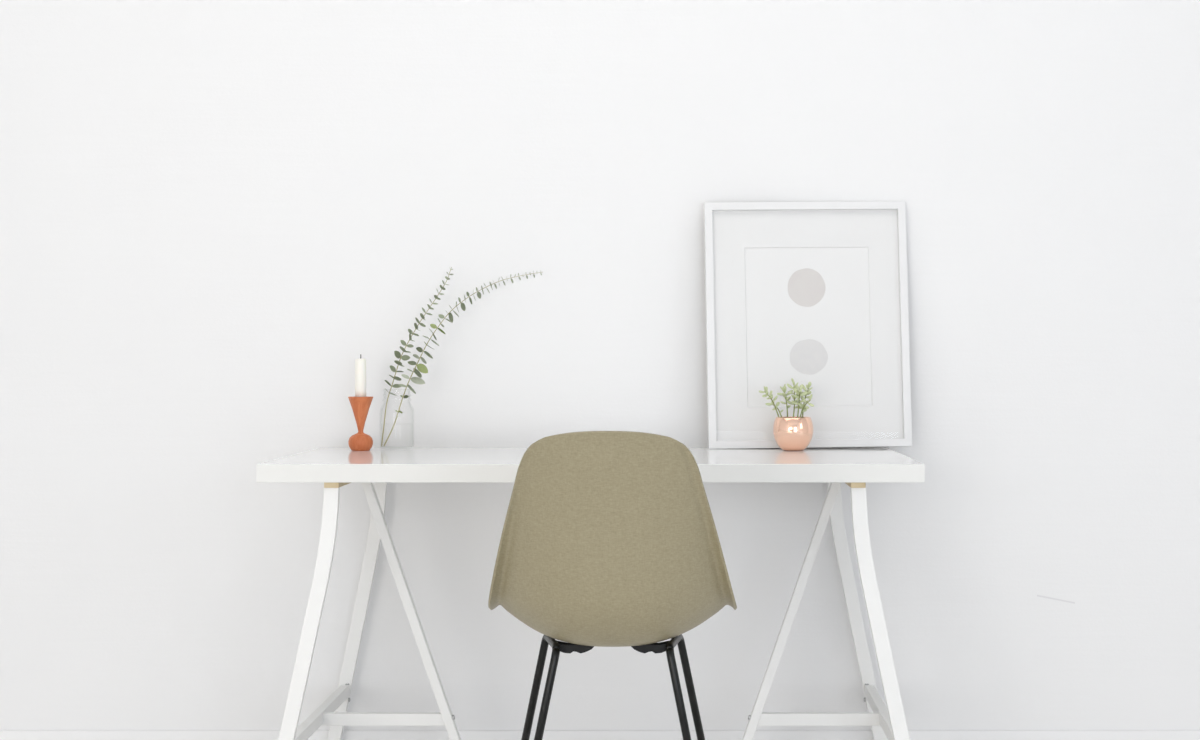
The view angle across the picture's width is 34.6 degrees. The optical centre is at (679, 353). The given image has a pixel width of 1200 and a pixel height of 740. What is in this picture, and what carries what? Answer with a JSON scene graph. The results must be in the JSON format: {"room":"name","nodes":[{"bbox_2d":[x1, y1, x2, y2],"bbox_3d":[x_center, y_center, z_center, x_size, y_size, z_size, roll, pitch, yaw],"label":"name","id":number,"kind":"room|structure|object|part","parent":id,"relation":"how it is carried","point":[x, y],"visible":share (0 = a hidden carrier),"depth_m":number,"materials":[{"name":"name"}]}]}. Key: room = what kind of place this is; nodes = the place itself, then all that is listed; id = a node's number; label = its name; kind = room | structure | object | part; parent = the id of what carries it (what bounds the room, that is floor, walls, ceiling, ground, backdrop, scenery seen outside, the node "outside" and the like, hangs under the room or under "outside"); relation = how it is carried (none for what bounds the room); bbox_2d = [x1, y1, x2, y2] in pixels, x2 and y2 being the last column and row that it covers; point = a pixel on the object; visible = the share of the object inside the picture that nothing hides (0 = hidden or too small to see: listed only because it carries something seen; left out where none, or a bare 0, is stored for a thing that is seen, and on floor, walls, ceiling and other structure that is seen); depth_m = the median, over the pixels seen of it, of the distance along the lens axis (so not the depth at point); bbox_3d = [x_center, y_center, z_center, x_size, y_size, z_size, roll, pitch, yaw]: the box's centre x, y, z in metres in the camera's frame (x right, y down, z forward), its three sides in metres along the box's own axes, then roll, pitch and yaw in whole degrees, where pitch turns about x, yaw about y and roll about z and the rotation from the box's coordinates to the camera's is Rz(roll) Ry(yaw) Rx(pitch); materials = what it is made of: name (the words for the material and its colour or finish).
{"room":"home office","nodes":[
{"label":"home office","id":0,"kind":"room"},
{"bbox_2d":[0,0,1199,729],"bbox_3d":[-0.150,-0.613,5.170,6.300,3.300,0.100,0,0,0],"label":"wall","id":1,"kind":"structure","parent":0,"point":[211,210],"depth_m":5.12,"materials":[{"name":"paint"}]},
{"bbox_2d":[0,730,1199,739],"bbox_3d":[-0.150,1.018,5.116,6.100,0.037,0.008,0,0,0],"label":"baseboard","id":2,"kind":"structure","parent":1,"relation":"attached to","point":[4,734],"depth_m":5.11,"materials":[{"name":"white paint"}]},
{"bbox_3d":[-0.150,1.087,1.370,6.300,0.100,7.700,0,0,0],"label":"floor","id":3,"kind":"structure","parent":0,"visible":0},
{"bbox_2d":[278,483,460,739],"bbox_3d":[-0.717,0.663,4.683,0.428,0.748,0.808,0,0,0],"label":"trestle","id":4,"kind":"object","parent":3,"relation":"on","point":[332,712],"visible":0.92,"depth_m":4.68,"materials":[{"name":"white wood"}]},
{"bbox_3d":[-0.849,0.664,4.318,0.175,0.729,0.036,0,0,-21],"label":"leg","id":5,"kind":"part","parent":4,"relation":"part of","materials":[{"name":"white wood"}]},
{"bbox_3d":[-0.784,0.295,4.697,0.033,0.012,0.735,0,0,0],"label":"rail","id":6,"kind":"part","parent":4,"relation":"part of","materials":[{"name":"brown wood"}]},
{"bbox_3d":[-0.849,0.664,5.062,0.165,0.729,0.028,0,0,10],"label":"leg","id":7,"kind":"part","parent":4,"relation":"part of","materials":[{"name":"white wood"}]},
{"bbox_3d":[-0.644,0.660,4.695,0.272,0.736,0.030,0,0,0],"label":"leg","id":8,"kind":"part","parent":4,"relation":"part of","materials":[{"name":"white wood"}]},
{"bbox_2d":[256,448,924,482],"bbox_3d":[-0.201,0.268,4.695,1.499,0.042,0.750,0,0,0],"label":"desk","id":9,"kind":"object","parent":4,"relation":"on","point":[319,465],"visible":0.85,"depth_m":4.32,"materials":[{"name":"white paint"}]},
{"bbox_2d":[348,396,372,450],"bbox_3d":[-0.817,0.178,4.930,0.064,0.138,0.064,0,0,0],"label":"candle holder","id":10,"kind":"object","parent":9,"relation":"on","point":[360,441],"visible":1,"depth_m":4.91,"materials":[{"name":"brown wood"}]},
{"bbox_2d":[355,354,365,396],"bbox_3d":[-0.817,0.062,4.930,0.029,0.122,0.029,0,0,0],"label":"candle","id":11,"kind":"object","parent":10,"relation":"on","point":[360,363],"visible":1,"depth_m":4.92,"materials":[{"name":"white wax"}]},
{"bbox_2d":[759,378,813,450],"bbox_3d":[0.271,0.154,4.930,0.141,0.185,0.103,0,0,0],"label":"potted succulent","id":12,"kind":"object","parent":9,"relation":"on","point":[793,433],"visible":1,"depth_m":4.90,"materials":[{"name":"green plant"}]},
{"bbox_2d":[773,417,812,450],"bbox_3d":[0.290,0.204,4.930,0.103,0.086,0.103,0,0,0],"label":"pot","id":13,"kind":"object","parent":12,"relation":"attached to","point":[790,433],"depth_m":4.89,"materials":[{"name":"pink ceramic"}]},
{"bbox_2d":[704,201,911,448],"bbox_3d":[0.335,-0.078,5.062,0.540,0.654,0.091,0,0,-4],"label":"picture frame","id":14,"kind":"object","parent":9,"relation":"on","point":[816,293],"visible":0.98,"depth_m":5.07,"materials":[{"name":"white paint"}]},
{"bbox_2d":[745,248,871,406],"bbox_3d":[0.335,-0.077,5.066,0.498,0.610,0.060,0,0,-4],"label":"print","id":15,"kind":"object","parent":14,"relation":"attached to","point":[808,311],"depth_m":5.07,"materials":[{"name":"white paper"}]},
{"bbox_3d":[-0.728,0.168,4.955,0.088,0.155,0.087,0,0,0],"label":"glass jar","id":16,"kind":"object","parent":9,"relation":"on","visible":0},
{"bbox_2d":[381,267,452,446],"bbox_3d":[-0.684,0.005,5.008,0.202,0.466,0.041,0,0,-34],"label":"eucalyptus sprig","id":17,"kind":"object","parent":16,"relation":"in","point":[397,353],"visible":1,"depth_m":4.99,"materials":[{"name":"green plant"}]},
{"bbox_2d":[384,270,541,445],"bbox_3d":[-0.560,0.009,5.009,0.414,0.458,0.057,0,0,-20],"label":"eucalyptus sprig","id":18,"kind":"object","parent":16,"relation":"in","point":[422,368],"visible":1,"depth_m":4.97,"materials":[{"name":"green plant"}]},
{"bbox_2d":[488,431,736,739],"bbox_3d":[-0.132,0.588,3.740,0.489,0.898,0.544,0,0,0],"label":"shell chair","id":19,"kind":"object","parent":3,"relation":"on","point":[609,538],"visible":1,"depth_m":3.57,"materials":[{"name":"beige plastic"}]},
{"bbox_3d":[-0.315,0.795,3.875,0.116,0.463,0.019,0,0,19],"label":"leg","id":20,"kind":"part","parent":19,"relation":"part of","materials":[{"name":"black metal"}]},
{"bbox_3d":[-0.283,0.795,3.675,0.121,0.463,0.019,0,0,-30],"label":"leg","id":21,"kind":"part","parent":19,"relation":"part of","materials":[{"name":"black metal"}]},
{"bbox_3d":[-0.252,0.566,3.780,0.017,0.019,0.163,0,0,-11],"label":"rail","id":22,"kind":"part","parent":19,"relation":"part of","materials":[{"name":"black metal"}]},
{"bbox_3d":[-0.205,0.569,3.740,0.079,0.021,0.032,0,0,0],"label":"mounting plate","id":23,"kind":"part","parent":19,"relation":"part of","materials":[{"name":"black metal"}]},
{"bbox_3d":[-0.056,0.569,3.740,0.079,0.021,0.032,0,0,0],"label":"mounting plate","id":24,"kind":"part","parent":19,"relation":"part of","materials":[{"name":"black metal"}]},
{"bbox_3d":[-0.011,0.566,3.780,0.017,0.019,0.161,0,0,7],"label":"rail","id":25,"kind":"part","parent":19,"relation":"part of","materials":[{"name":"black metal"}]},
{"bbox_3d":[0.025,0.795,3.675,0.121,0.463,0.019,0,0,30],"label":"leg","id":26,"kind":"part","parent":19,"relation":"part of","materials":[{"name":"black metal"}]},
{"bbox_3d":[0.046,0.795,3.875,0.116,0.463,0.019,0,0,-20],"label":"leg","id":27,"kind":"part","parent":19,"relation":"part of","materials":[{"name":"black metal"}]},
{"bbox_2d":[742,483,909,739],"bbox_3d":[0.334,0.663,4.683,0.428,0.748,0.808,0,0,0],"label":"trestle","id":28,"kind":"object","parent":3,"relation":"on","point":[889,722],"visible":0.93,"depth_m":4.68,"materials":[{"name":"white wood"}]},
{"bbox_3d":[0.261,0.660,4.695,0.272,0.736,0.030,0,0,0],"label":"leg","id":29,"kind":"part","parent":28,"relation":"part of","materials":[{"name":"white wood"}]},
{"bbox_3d":[0.401,0.295,4.697,0.033,0.012,0.735,0,0,0],"label":"rail","id":30,"kind":"part","parent":28,"relation":"part of","materials":[{"name":"brown wood"}]},
{"bbox_3d":[0.466,0.664,5.062,0.165,0.729,0.028,0,0,-10],"label":"leg","id":31,"kind":"part","parent":28,"relation":"part of","materials":[{"name":"white wood"}]},
{"bbox_3d":[0.466,0.664,4.318,0.175,0.729,0.036,0,0,21],"label":"leg","id":32,"kind":"part","parent":28,"relation":"part of","materials":[{"name":"white wood"}]}
]}

